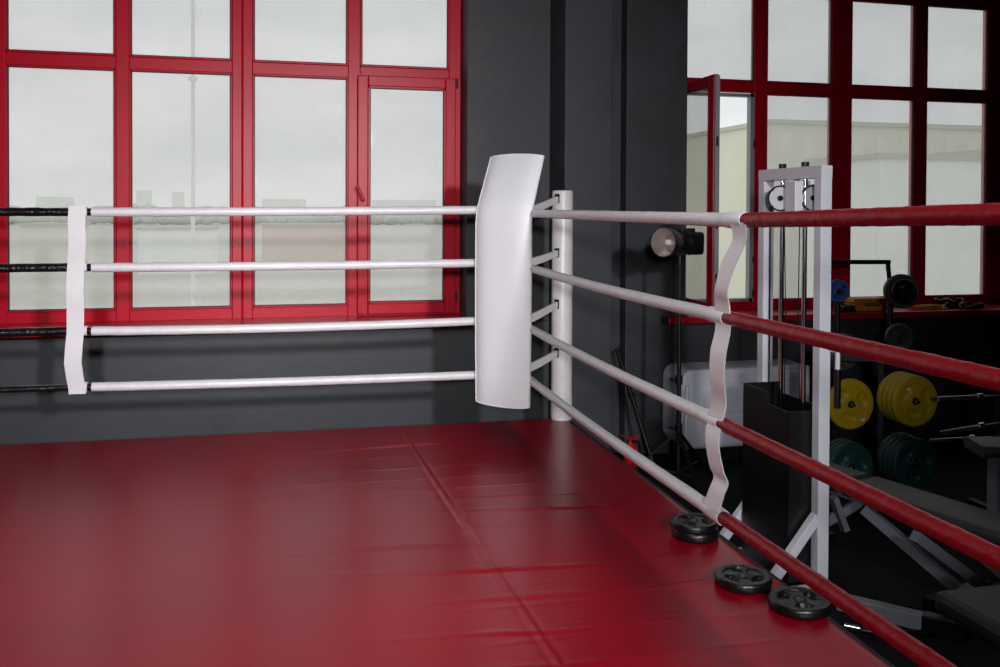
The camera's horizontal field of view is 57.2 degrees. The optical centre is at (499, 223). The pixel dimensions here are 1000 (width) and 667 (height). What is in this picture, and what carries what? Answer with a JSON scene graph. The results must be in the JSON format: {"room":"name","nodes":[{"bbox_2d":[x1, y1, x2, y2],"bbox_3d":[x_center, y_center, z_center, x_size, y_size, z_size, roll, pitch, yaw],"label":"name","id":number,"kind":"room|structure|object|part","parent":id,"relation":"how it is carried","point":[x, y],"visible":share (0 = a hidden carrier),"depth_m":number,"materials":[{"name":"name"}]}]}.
{"room":"exercise studio","nodes":[
{"label":"exercise studio","id":0,"kind":"room"},
{"bbox_2d":[0,0,999,454],"bbox_3d":[0.444,-0.662,6.908,14.600,4.880,0.790,0,1,-14],"label":"wall","id":1,"kind":"structure","parent":0,"point":[597,89],"depth_m":6.72,"materials":[{"name":"grey paint"}]},
{"bbox_2d":[0,0,473,337],"bbox_3d":[-2.896,-0.928,6.131,5.753,3.315,0.466,0,1,-14],"label":"window","id":2,"kind":"structure","parent":1,"relation":"in","point":[242,67],"depth_m":6.55,"materials":[{"name":"red paint"}]},
{"bbox_3d":[-2.901,0.706,6.156,5.748,0.047,0.466,0,1,-14],"label":"sill","id":3,"kind":"part","parent":2,"relation":"part of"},
{"bbox_3d":[-1.017,-0.204,6.691,0.067,0.158,0.064,0,1,-14],"label":"handle","id":4,"kind":"part","parent":2,"relation":"part of","materials":[{"name":"red paint"}]},
{"bbox_3d":[-0.695,-0.209,6.826,0.732,1.757,0.045,0,1,-14],"label":"sash","id":5,"kind":"part","parent":2,"relation":"part of","materials":[{"name":"red paint"}]},
{"bbox_2d":[661,0,999,324],"bbox_3d":[3.735,-0.904,7.608,5.115,3.346,0.806,0,1,-14],"label":"window","id":6,"kind":"structure","parent":1,"relation":"in","point":[839,90],"depth_m":7.73,"materials":[{"name":"red paint"}]},
{"bbox_3d":[1.493,-0.211,7.023,0.045,1.765,0.700,0,1,-13],"label":"sash","id":7,"kind":"part","parent":6,"relation":"part of","materials":[{"name":"red paint"}]},
{"bbox_3d":[1.579,-0.098,6.671,0.016,1.070,0.004,0,1,-14],"label":"lock plate","id":8,"kind":"part","parent":6,"relation":"part of","materials":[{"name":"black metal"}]},
{"bbox_3d":[2.084,-0.039,7.536,0.018,1.290,0.015,0,1,-14],"label":"lock plate","id":9,"kind":"part","parent":6,"relation":"part of","materials":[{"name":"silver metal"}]},
{"bbox_3d":[3.697,0.739,7.795,5.095,0.050,0.476,0,1,-14],"label":"sill","id":10,"kind":"part","parent":6,"relation":"part of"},
{"bbox_2d":[840,304,855,311],"bbox_3d":[2.796,0.688,7.408,0.191,0.067,0.118,0,1,-14],"label":"strap","id":11,"kind":"object","parent":6,"relation":"on","point":[843,307],"visible":0.81,"depth_m":7.36,"materials":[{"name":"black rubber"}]},
{"bbox_2d":[844,297,886,310],"bbox_3d":[3.008,0.661,7.503,0.320,0.105,0.176,0,1,-14],"label":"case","id":12,"kind":"object","parent":6,"relation":"on","point":[860,303],"visible":0.75,"depth_m":7.46,"materials":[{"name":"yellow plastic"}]},
{"bbox_3d":[3.004,0.630,7.520,0.320,0.044,0.140,0,1,-14],"label":"lid","id":13,"kind":"part","parent":12,"relation":"part of","materials":[{"name":"plastic"}]},
{"bbox_2d":[913,304,945,309],"bbox_3d":[3.583,0.699,7.625,0.317,0.051,0.129,0,1,-14],"label":"band","id":14,"kind":"object","parent":6,"relation":"on","point":[921,306],"visible":1,"depth_m":7.57,"materials":[{"name":"rubber"}]},
{"bbox_2d":[934,298,964,308],"bbox_3d":[3.814,0.676,7.766,0.295,0.088,0.137,0,1,-14],"label":"strap","id":15,"kind":"object","parent":6,"relation":"on","point":[950,301],"visible":0.77,"depth_m":7.71,"materials":[{"name":"black rubber"}]},
{"bbox_2d":[959,302,984,308],"bbox_3d":[3.982,0.694,7.724,0.256,0.059,0.119,0,1,-14],"label":"strap","id":16,"kind":"object","parent":6,"relation":"on","point":[965,305],"visible":1,"depth_m":7.68,"materials":[{"name":"black fabric"}]},
{"bbox_2d":[614,431,999,666],"bbox_3d":[1.715,1.961,1.799,15.000,0.200,11.400,0,1,-14],"label":"floor","id":17,"kind":"structure","parent":0,"point":[864,562],"depth_m":5.03,"materials":[{"name":"black rubber"}]},
{"bbox_2d":[0,419,894,666],"bbox_3d":[-1.815,1.580,2.401,6.262,0.511,6.458,0,1,-14],"label":"ring","id":18,"kind":"object","parent":17,"relation":"on","point":[516,543],"visible":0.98,"depth_m":3.60,"materials":[{"name":"red fabric"}]},
{"bbox_2d":[475,153,544,408],"bbox_3d":[0.055,0.330,5.444,0.384,1.495,0.227,1,1,30],"label":"pad","id":19,"kind":"object","parent":18,"relation":"attached to","point":[503,224],"visible":1,"depth_m":5.35,"materials":[{"name":"white leather"}]},
{"bbox_2d":[0,317,474,336],"bbox_3d":[-2.509,0.592,4.995,5.201,0.070,0.054,0,1,-13],"label":"rope","id":20,"kind":"object","parent":19,"relation":"attached to","point":[460,321],"visible":0.95,"depth_m":5.21,"materials":[{"name":"white fabric"}]},
{"bbox_2d":[0,259,474,272],"bbox_3d":[-2.507,0.239,4.990,5.200,0.061,0.052,0,1,-13],"label":"rope","id":21,"kind":"object","parent":19,"relation":"attached to","point":[438,263],"visible":0.95,"depth_m":5.20,"materials":[{"name":"white fabric"}]},
{"bbox_2d":[0,371,474,392],"bbox_3d":[-2.510,0.909,4.998,5.200,0.063,0.055,0,1,-13],"label":"rope","id":22,"kind":"object","parent":19,"relation":"attached to","point":[457,375],"visible":0.97,"depth_m":5.23,"materials":[{"name":"white fabric"}]},
{"bbox_2d":[0,206,476,216],"bbox_3d":[-2.506,-0.074,4.985,5.200,0.076,0.054,0,1,-13],"label":"rope","id":23,"kind":"object","parent":19,"relation":"attached to","point":[391,210],"visible":0.91,"depth_m":5.21,"materials":[{"name":"white fabric"}]},
{"bbox_2d":[64,206,87,393],"bbox_3d":[-2.323,0.419,5.025,0.114,1.029,0.073,0,1,-14],"label":"strap","id":24,"kind":"object","parent":23,"relation":"hanging from","point":[76,264],"visible":1,"depth_m":5.00,"materials":[{"name":"white fabric"}]},
{"bbox_2d":[529,376,956,666],"bbox_3d":[0.716,0.944,2.992,0.048,0.086,5.151,0,1,-13],"label":"rope","id":25,"kind":"object","parent":19,"relation":"attached to","point":[918,652],"visible":0.96,"depth_m":2.56,"materials":[{"name":"fabric"}]},
{"bbox_2d":[530,325,999,571],"bbox_3d":[0.717,0.649,2.987,0.048,0.072,5.150,0,1,-13],"label":"rope","id":26,"kind":"object","parent":19,"relation":"attached to","point":[971,545],"visible":0.96,"depth_m":2.37,"materials":[{"name":"red fabric"}]},
{"bbox_2d":[530,264,999,391],"bbox_3d":[0.719,0.294,2.982,0.048,0.080,5.151,0,1,-13],"label":"rope","id":27,"kind":"object","parent":19,"relation":"attached to","point":[966,372],"visible":0.94,"depth_m":2.37,"materials":[{"name":"fabric"}]},
{"bbox_2d":[530,203,999,227],"bbox_3d":[0.721,-0.040,2.977,0.048,0.104,5.151,0,1,-13],"label":"rope","id":28,"kind":"object","parent":19,"relation":"attached to","point":[987,214],"visible":0.94,"depth_m":2.35,"materials":[{"name":"fabric"}]},
{"bbox_2d":[699,212,749,525],"bbox_3d":[0.725,0.471,2.940,0.065,1.018,0.300,0,1,-14],"label":"strap","id":29,"kind":"object","parent":28,"relation":"hanging from","point":[711,506],"visible":0.88,"depth_m":2.94,"materials":[{"name":"white fabric"}]},
{"bbox_2d":[551,190,572,420],"bbox_3d":[0.410,0.536,6.056,0.143,1.511,0.143,0,1,-14],"label":"post","id":30,"kind":"object","parent":18,"relation":"on","point":[562,229],"visible":0.83,"depth_m":6.00,"materials":[{"name":"white metal"}]},
{"bbox_2d":[531,350,557,371],"bbox_3d":[0.260,0.880,5.821,0.022,0.102,0.462,1,1,32],"label":"strap","id":31,"kind":"object","parent":30,"relation":"attached to","point":[547,358],"visible":0.69,"depth_m":5.83,"materials":[{"name":"white fabric"}]},
{"bbox_2d":[532,302,557,321],"bbox_3d":[0.261,0.569,5.816,0.022,0.120,0.462,1,1,32],"label":"strap","id":32,"kind":"object","parent":30,"relation":"attached to","point":[544,311],"visible":0.72,"depth_m":5.83,"materials":[{"name":"white fabric"}]},
{"bbox_2d":[532,250,557,264],"bbox_3d":[0.263,0.225,5.811,0.022,0.100,0.462,1,1,32],"label":"strap","id":33,"kind":"object","parent":30,"relation":"attached to","point":[540,259],"visible":0.74,"depth_m":5.82,"materials":[{"name":"white fabric"}]},
{"bbox_2d":[533,196,557,209],"bbox_3d":[0.264,-0.111,5.806,0.022,0.140,0.462,1,1,32],"label":"strap","id":34,"kind":"object","parent":30,"relation":"attached to","point":[543,205],"visible":0.7,"depth_m":5.84,"materials":[{"name":"white paint"}]},
{"bbox_2d":[672,528,718,543],"bbox_3d":[0.827,1.306,3.881,0.198,0.038,0.198,0,1,-31],"label":"weight plate","id":35,"kind":"object","parent":18,"relation":"on","point":[712,537],"visible":0.44,"depth_m":3.80,"materials":[{"name":"black rubber"}]},
{"bbox_2d":[670,512,717,534],"bbox_3d":[0.821,1.273,3.886,0.198,0.034,0.198,0,1,-4],"label":"weight plate","id":36,"kind":"object","parent":35,"relation":"on","point":[687,523],"visible":0.96,"depth_m":3.85,"materials":[{"name":"black rubber"}]},
{"bbox_3d":[-1.814,1.421,2.398,6.261,0.110,6.457,0,1,-14],"label":"edge trim","id":37,"kind":"part","parent":18,"relation":"part of","materials":[{"name":"black"}]},
{"bbox_2d":[714,564,772,594],"bbox_3d":[0.898,1.312,3.383,0.208,0.036,0.208,1,1,24],"label":"weight plate","id":38,"kind":"object","parent":18,"relation":"on","point":[735,578],"visible":1,"depth_m":3.36,"materials":[{"name":"black rubber"}]},
{"bbox_2d":[768,586,831,620],"bbox_3d":[1.040,1.316,3.179,0.212,0.036,0.212,0,1,-39],"label":"weight plate","id":39,"kind":"object","parent":18,"relation":"on","point":[794,602],"visible":0.96,"depth_m":3.15,"materials":[{"name":"black rubber"}]},
{"bbox_2d":[621,434,640,469],"bbox_3d":[0.925,1.641,6.499,0.125,0.292,0.108,1,1,29],"label":"fire extinguisher","id":40,"kind":"object","parent":17,"relation":"on","point":[630,443],"visible":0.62,"depth_m":6.48,"materials":[{"name":"red metal"}]},
{"bbox_3d":[0.920,1.515,6.500,0.138,0.039,0.017,0,1,-14],"label":"lever","id":41,"kind":"part","parent":40,"relation":"part of","materials":[{"name":"red metal"}]},
{"bbox_2d":[615,348,654,462],"bbox_3d":[0.997,1.361,6.738,0.044,0.831,0.495,0,1,-30],"label":"bar","id":42,"kind":"object","parent":17,"relation":"on","point":[630,393],"visible":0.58,"depth_m":6.72,"materials":[{"name":"black metal"}]},
{"bbox_2d":[634,256,712,494],"bbox_3d":[1.213,0.997,5.970,0.746,1.583,0.654,0,1,-14],"label":"stand","id":43,"kind":"object","parent":17,"relation":"on","point":[680,438],"visible":0.82,"depth_m":6.05,"materials":[{"name":"black metal"}]},
{"bbox_3d":[0.972,1.587,6.138,0.408,0.397,0.022,1,1,17],"label":"leg","id":44,"kind":"part","parent":43,"relation":"part of","materials":[{"name":"black metal"}]},
{"bbox_3d":[1.159,1.355,6.062,0.097,0.060,0.050,0,1,-14],"label":"clamp knob","id":45,"kind":"part","parent":43,"relation":"part of","materials":[{"name":"black metal"}]},
{"bbox_3d":[1.161,1.034,6.057,0.097,0.060,0.050,0,1,-14],"label":"clamp knob","id":46,"kind":"part","parent":43,"relation":"part of","materials":[{"name":"black metal"}]},
{"bbox_2d":[650,227,703,256],"bbox_3d":[1.190,0.120,6.061,0.197,0.197,0.407,1,1,43],"label":"spotlight","id":47,"kind":"object","parent":43,"relation":"on","point":[665,242],"visible":1,"depth_m":6.01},
{"bbox_3d":[1.244,0.047,6.107,0.100,0.030,0.060,0,1,-14],"label":"handle","id":48,"kind":"part","parent":47,"relation":"part of","materials":[{"name":"black metal"}]},
{"bbox_3d":[1.230,1.592,5.857,0.022,0.397,0.408,0,1,-13],"label":"leg","id":49,"kind":"part","parent":43,"relation":"part of","materials":[{"name":"black metal"}]},
{"bbox_3d":[1.344,1.587,6.221,0.408,0.397,0.022,-1,1,-43],"label":"leg","id":50,"kind":"part","parent":43,"relation":"part of","materials":[{"name":"black metal"}]},
{"bbox_2d":[663,359,809,463],"bbox_3d":[1.797,1.431,6.990,1.091,0.705,0.389,0,1,-14],"label":"base cabinet","id":51,"kind":"object","parent":17,"relation":"on","point":[696,388],"visible":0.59,"depth_m":6.82,"materials":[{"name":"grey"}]},
{"bbox_3d":[1.329,1.426,6.690,0.038,0.401,0.033,0,1,-14],"label":"corner rail","id":52,"kind":"part","parent":51,"relation":"part of","materials":[{"name":"grey metal"}]},
{"bbox_3d":[1.365,1.421,6.699,0.038,0.471,0.033,0,1,-14],"label":"corner rail","id":53,"kind":"part","parent":51,"relation":"part of","materials":[{"name":"grey metal"}]},
{"bbox_3d":[1.911,1.528,6.854,0.875,0.215,0.012,0,1,-14],"label":"panel","id":54,"kind":"part","parent":51,"relation":"part of","materials":[{"name":"plastic"}]},
{"bbox_3d":[1.913,1.149,6.848,0.875,0.075,0.012,0,1,-14],"label":"panel","id":55,"kind":"part","parent":51,"relation":"part of","materials":[{"name":"plastic"}]},
{"bbox_3d":[1.912,1.304,6.851,0.875,0.205,0.012,0,1,-14],"label":"panel","id":56,"kind":"part","parent":51,"relation":"part of","materials":[{"name":"plastic"}]},
{"bbox_2d":[720,162,840,588],"bbox_3d":[1.367,0.754,4.647,0.452,2.125,0.617,0,1,-14],"label":"cable machine","id":57,"kind":"object","parent":17,"relation":"on","point":[789,507],"visible":0.87,"depth_m":4.54,"materials":[{"name":"silver metal"}]},
{"bbox_3d":[1.469,0.720,4.794,0.025,2.030,0.024,0,1,-14],"label":"guide rod","id":58,"kind":"part","parent":57,"relation":"part of","materials":[{"name":"silver metal"}]},
{"bbox_3d":[1.520,0.723,4.590,0.025,2.030,0.024,0,1,-14],"label":"guide rod","id":59,"kind":"part","parent":57,"relation":"part of","materials":[{"name":"silver metal"}]},
{"bbox_3d":[1.612,0.650,4.406,0.050,0.112,0.024,0,1,-14],"label":"handle","id":60,"kind":"part","parent":57,"relation":"part of","materials":[{"name":"white metal"}]},
{"bbox_2d":[833,289,843,439],"bbox_3d":[2.465,1.123,6.696,0.320,1.335,0.333,0,1,-14],"label":"post","id":61,"kind":"object","parent":17,"relation":"on","point":[837,305],"visible":0.12,"depth_m":6.68,"materials":[{"name":"black metal"}]},
{"bbox_2d":[831,279,849,302],"bbox_3d":[2.435,0.487,6.600,0.166,0.166,0.032,0,1,0],"label":"weight plate","id":62,"kind":"object","parent":61,"relation":"on","point":[836,284],"visible":0.89,"depth_m":6.59,"materials":[{"name":"blue rubber"}]},
{"bbox_2d":[831,333,858,370],"bbox_3d":[2.463,0.926,6.600,0.270,0.270,0.037,0,1,0],"label":"weight plate","id":63,"kind":"object","parent":61,"relation":"on","point":[844,365],"visible":0.12,"depth_m":6.58,"materials":[{"name":"black metal"}]},
{"bbox_2d":[830,352,919,493],"bbox_3d":[2.388,1.324,6.107,0.450,0.950,0.770,0,1,-14],"label":"plate rack","id":64,"kind":"object","parent":17,"relation":"on","point":[884,424],"visible":0.21,"depth_m":6.12,"materials":[{"name":"black metal"}]},
{"bbox_2d":[830,438,851,445],"bbox_3d":[2.215,1.554,5.942,0.320,0.320,0.045,0,1,-12],"label":"weight plate","id":65,"kind":"object","parent":64,"relation":"on","point":[832,442],"visible":0.02,"depth_m":5.92,"materials":[{"name":"green rubber"}]},
{"bbox_2d":[830,440,853,453],"bbox_3d":[2.225,1.554,5.896,0.320,0.320,0.045,0,1,-12],"label":"weight plate","id":66,"kind":"object","parent":64,"relation":"on","point":[836,444],"visible":0.18,"depth_m":5.87,"materials":[{"name":"green rubber"}]},
{"bbox_2d":[830,442,872,476],"bbox_3d":[2.235,1.555,5.850,0.320,0.320,0.045,0,1,-12],"label":"weight plate","id":67,"kind":"object","parent":64,"relation":"on","point":[847,454],"visible":0.54,"depth_m":5.84,"materials":[{"name":"green rubber"}]},
{"bbox_2d":[830,378,873,429],"bbox_3d":[2.254,1.163,5.900,0.326,0.326,0.045,0,1,-12],"label":"weight plate","id":68,"kind":"object","parent":64,"relation":"on","point":[857,392],"visible":0.89,"depth_m":5.89,"materials":[{"name":"yellow rubber"}]},
{"bbox_2d":[877,371,906,420],"bbox_3d":[2.609,1.129,5.978,0.326,0.326,0.045,0,1,-12],"label":"weight plate","id":69,"kind":"object","parent":64,"relation":"on","point":[880,388],"visible":0.15,"depth_m":5.94,"materials":[{"name":"yellow rubber"}]},
{"bbox_2d":[877,432,909,479],"bbox_3d":[2.600,1.519,5.958,0.320,0.320,0.045,0,1,-12],"label":"weight plate","id":70,"kind":"object","parent":64,"relation":"on","point":[885,441],"visible":0.11,"depth_m":5.92,"materials":[{"name":"green rubber"}]},
{"bbox_2d":[881,373,909,421],"bbox_3d":[2.619,1.130,5.932,0.326,0.326,0.045,0,1,-12],"label":"weight plate","id":71,"kind":"object","parent":64,"relation":"on","point":[886,386],"visible":0.09,"depth_m":5.89,"materials":[{"name":"yellow rubber"}]},
{"bbox_2d":[881,434,911,481],"bbox_3d":[2.610,1.520,5.912,0.320,0.320,0.045,0,1,-12],"label":"weight plate","id":72,"kind":"object","parent":64,"relation":"on","point":[890,442],"visible":0.1,"depth_m":5.88,"materials":[{"name":"green rubber"}]},
{"bbox_2d":[886,436,917,482],"bbox_3d":[2.620,1.521,5.866,0.320,0.320,0.045,0,1,-12],"label":"weight plate","id":73,"kind":"object","parent":64,"relation":"on","point":[894,445],"visible":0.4,"depth_m":5.83,"materials":[{"name":"green rubber"}]},
{"bbox_2d":[886,374,917,423],"bbox_3d":[2.629,1.131,5.886,0.326,0.326,0.045,0,1,-12],"label":"weight plate","id":74,"kind":"object","parent":64,"relation":"on","point":[892,385],"visible":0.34,"depth_m":5.85,"materials":[{"name":"yellow rubber"}]},
{"bbox_2d":[890,375,937,426],"bbox_3d":[2.639,1.132,5.839,0.326,0.326,0.046,0,1,-12],"label":"weight plate","id":75,"kind":"object","parent":64,"relation":"on","point":[908,389],"visible":0.98,"depth_m":5.82,"materials":[{"name":"yellow rubber"}]},
{"bbox_2d":[891,438,936,487],"bbox_3d":[2.630,1.522,5.820,0.320,0.320,0.045,0,1,-12],"label":"weight plate","id":76,"kind":"object","parent":64,"relation":"on","point":[909,451],"visible":1,"depth_m":5.80,"materials":[{"name":"green rubber"}]},
{"bbox_2d":[831,260,938,460],"bbox_3d":[2.885,1.028,6.893,0.799,1.514,0.544,-1,1,-43],"label":"rack","id":77,"kind":"object","parent":17,"relation":"on","point":[869,445],"visible":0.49,"depth_m":6.94,"materials":[{"name":"black metal"}]},
{"bbox_3d":[2.716,0.392,6.887,0.605,0.243,0.061,0,1,-19],"label":"arm","id":78,"kind":"part","parent":77,"relation":"part of","materials":[{"name":"black metal"}]},
{"bbox_2d":[884,324,913,348],"bbox_3d":[2.961,0.850,6.800,0.210,0.210,0.037,0,1,0],"label":"weight plate","id":79,"kind":"object","parent":77,"relation":"on","point":[895,331],"visible":0.96,"depth_m":6.79,"materials":[{"name":"black metal"}]},
{"bbox_2d":[884,274,918,307],"bbox_3d":[2.998,0.505,6.845,0.256,0.256,0.043,0,1,0],"label":"weight plate","id":80,"kind":"object","parent":77,"relation":"on","point":[891,280],"visible":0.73,"depth_m":6.83,"materials":[{"name":"black rubber"}]},
{"bbox_2d":[890,279,916,304],"bbox_3d":[2.997,0.506,6.800,0.190,0.190,0.042,0,1,0],"label":"weight plate","id":81,"kind":"object","parent":77,"relation":"on","point":[897,289],"visible":1,"depth_m":6.79,"materials":[{"name":"black rubber"}]},
{"bbox_2d":[844,623,938,635],"bbox_3d":[1.813,1.807,4.069,0.554,0.033,0.083,0,1,2],"label":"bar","id":82,"kind":"object","parent":17,"relation":"on","point":[850,627],"visible":0.48,"depth_m":4.05,"materials":[{"name":"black metal"}]},
{"bbox_2d":[836,594,965,642],"bbox_3d":[1.816,1.786,4.171,0.539,0.078,0.070,1,1,35],"label":"stand","id":83,"kind":"object","parent":17,"relation":"on","point":[910,618],"visible":0.61,"depth_m":4.11,"materials":[{"name":"silver metal"}]},
{"bbox_2d":[829,462,999,609],"bbox_3d":[2.124,1.576,4.600,0.657,0.480,1.366,0,1,-30],"label":"weight bench","id":84,"kind":"object","parent":17,"relation":"on","point":[985,524],"visible":0.44,"depth_m":4.44,"materials":[{"name":"grey leather"}]},
{"bbox_3d":[2.032,1.606,4.549,0.459,0.351,0.050,1,1,33],"label":"leg","id":85,"kind":"part","parent":84,"relation":"part of","materials":[{"name":"silver metal"}]},
{"bbox_2d":[935,585,999,652],"bbox_3d":[1.981,1.629,3.312,0.490,0.420,0.670,0,1,-14],"label":"weight bench","id":86,"kind":"object","parent":17,"relation":"on","point":[976,610],"visible":1,"depth_m":3.41,"materials":[{"name":"black leather"}]},
{"bbox_2d":[963,436,999,578],"bbox_3d":[2.906,1.482,4.765,0.855,0.679,0.526,0,1,4],"label":"weight bench","id":87,"kind":"object","parent":17,"relation":"on","point":[985,447],"visible":0.69,"depth_m":4.77,"materials":[{"name":"black leather"}]},
{"bbox_3d":[2.599,1.486,4.788,0.070,0.569,0.070,0,1,-14],"label":"leg","id":88,"kind":"part","parent":87,"relation":"part of","materials":[{"name":"black metal"}]},
{"bbox_2d":[967,391,999,509],"bbox_3d":[3.381,1.360,5.686,0.700,0.900,0.500,0,1,-14],"label":"rack","id":89,"kind":"object","parent":17,"relation":"on","point":[971,501],"visible":0.27,"depth_m":5.62,"materials":[{"name":"black metal"}]},
{"bbox_2d":[929,435,999,442],"bbox_3d":[3.306,1.255,5.450,1.499,0.110,0.044,0,1,0],"label":"barbell","id":90,"kind":"object","parent":89,"relation":"on","point":[956,439],"visible":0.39,"depth_m":5.44,"materials":[{"name":"silver metal"}]},
{"bbox_2d":[937,393,999,400],"bbox_3d":[3.354,1.013,5.450,1.499,0.099,0.044,0,1,0],"label":"barbell","id":91,"kind":"object","parent":89,"relation":"on","point":[979,396],"visible":1,"depth_m":5.44,"materials":[{"name":"silver metal"}]},
{"bbox_2d":[939,422,999,434],"bbox_3d":[3.357,1.131,5.450,1.484,0.263,0.044,0,1,0],"label":"barbell","id":92,"kind":"object","parent":89,"relation":"on","point":[981,426],"visible":1,"depth_m":5.44,"materials":[{"name":"silver metal"}]},
{"label":"outside","id":93,"kind":"structure","parent":0,"visible":0},
{"bbox_2d":[10,222,441,309],"bbox_3d":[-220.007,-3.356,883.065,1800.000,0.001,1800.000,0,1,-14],"label":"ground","id":94,"kind":"structure","parent":93,"point":[28,290],"depth_m":138.52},
{"bbox_2d":[18,222,90,263],"bbox_3d":[-78.379,3.998,161.785,9.353,8.207,12.300,0,1,-14],"label":"building","id":95,"kind":"structure","parent":94,"relation":"on","point":[40,242],"depth_m":156.02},
{"bbox_2d":[36,197,73,207],"bbox_3d":[-345.573,-10.868,712.518,20.984,19.008,30.000,0,1,-14],"label":"building","id":96,"kind":"structure","parent":94,"relation":"on","point":[41,202],"depth_m":698.40,"materials":[{"name":"white concrete"}]},
{"bbox_2d":[136,190,151,205],"bbox_3d":[-286.457,-14.043,737.502,8.148,25.141,30.000,0,1,-14],"label":"building","id":97,"kind":"structure","parent":94,"relation":"on","point":[143,197],"depth_m":723.21,"materials":[{"name":"white concrete"}]},
{"bbox_2d":[136,226,219,273],"bbox_3d":[-54.972,4.408,157.316,12.509,7.730,12.300,0,1,-14],"label":"building","id":98,"kind":"structure","parent":94,"relation":"on","point":[156,244],"depth_m":151.63,"materials":[{"name":"white"}]},
{"bbox_2d":[172,192,184,206],"bbox_3d":[-254.401,-12.871,724.893,6.608,23.464,30.000,0,1,-14],"label":"building","id":99,"kind":"structure","parent":94,"relation":"on","point":[178,198],"depth_m":710.61,"materials":[{"name":"white concrete"}]},
{"bbox_2d":[188,0,197,305],"bbox_3d":[-3.679,2.949,10.984,0.100,15.500,0.100,0,1,-14],"label":"mast","id":100,"kind":"object","parent":94,"relation":"on","point":[192,78],"visible":0.42,"depth_m":10.91,"materials":[{"name":"white"}]},
{"bbox_2d":[9,203,441,224],"bbox_3d":[-179.294,-6.245,613.976,323.661,15.301,22.887,0,1,-14],"label":"tree line","id":101,"kind":"object","parent":94,"relation":"on","point":[375,219],"visible":0.35,"depth_m":608.71,"materials":[{"name":"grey plant"}]},
{"bbox_2d":[262,199,305,206],"bbox_3d":[-171.036,-9.975,725.094,33.206,18.417,30.000,0,1,-14],"label":"building","id":102,"kind":"structure","parent":94,"relation":"on","point":[265,202],"depth_m":710.26,"materials":[{"name":"white concrete"}]},
{"bbox_2d":[260,223,344,261],"bbox_3d":[-41.355,3.883,192.651,17.279,7.843,14.300,0,1,-14],"label":"building","id":103,"kind":"structure","parent":94,"relation":"on","point":[281,242],"depth_m":185.96,"materials":[{"name":"brick"}]},
{"bbox_2d":[372,200,435,206],"bbox_3d":[-76.658,-9.434,728.002,46.936,18.098,30.000,0,1,-14],"label":"building","id":104,"kind":"structure","parent":94,"relation":"on","point":[375,203],"depth_m":713.39,"materials":[{"name":"white"}]},
{"bbox_2d":[686,119,981,298],"bbox_3d":[37.465,-0.663,107.084,26.214,20.211,22.300,0,1,-14],"label":"building","id":105,"kind":"structure","parent":94,"relation":"on","point":[790,143],"depth_m":98.38,"materials":[{"name":"beige concrete"}]},
{"bbox_2d":[804,153,980,297],"bbox_3d":[33.242,2.166,77.218,10.757,15.411,10.300,0,1,-14],"label":"building","id":106,"kind":"structure","parent":94,"relation":"on","point":[952,266],"depth_m":72.70,"materials":[{"name":"white"}]},
{"bbox_2d":[932,149,980,154],"bbox_3d":[52.074,1.487,89.629,18.979,16.567,9.300,0,1,-14],"label":"building","id":107,"kind":"structure","parent":94,"relation":"on","point":[969,152],"depth_m":85.30,"materials":[{"name":"white concrete"}]}
]}

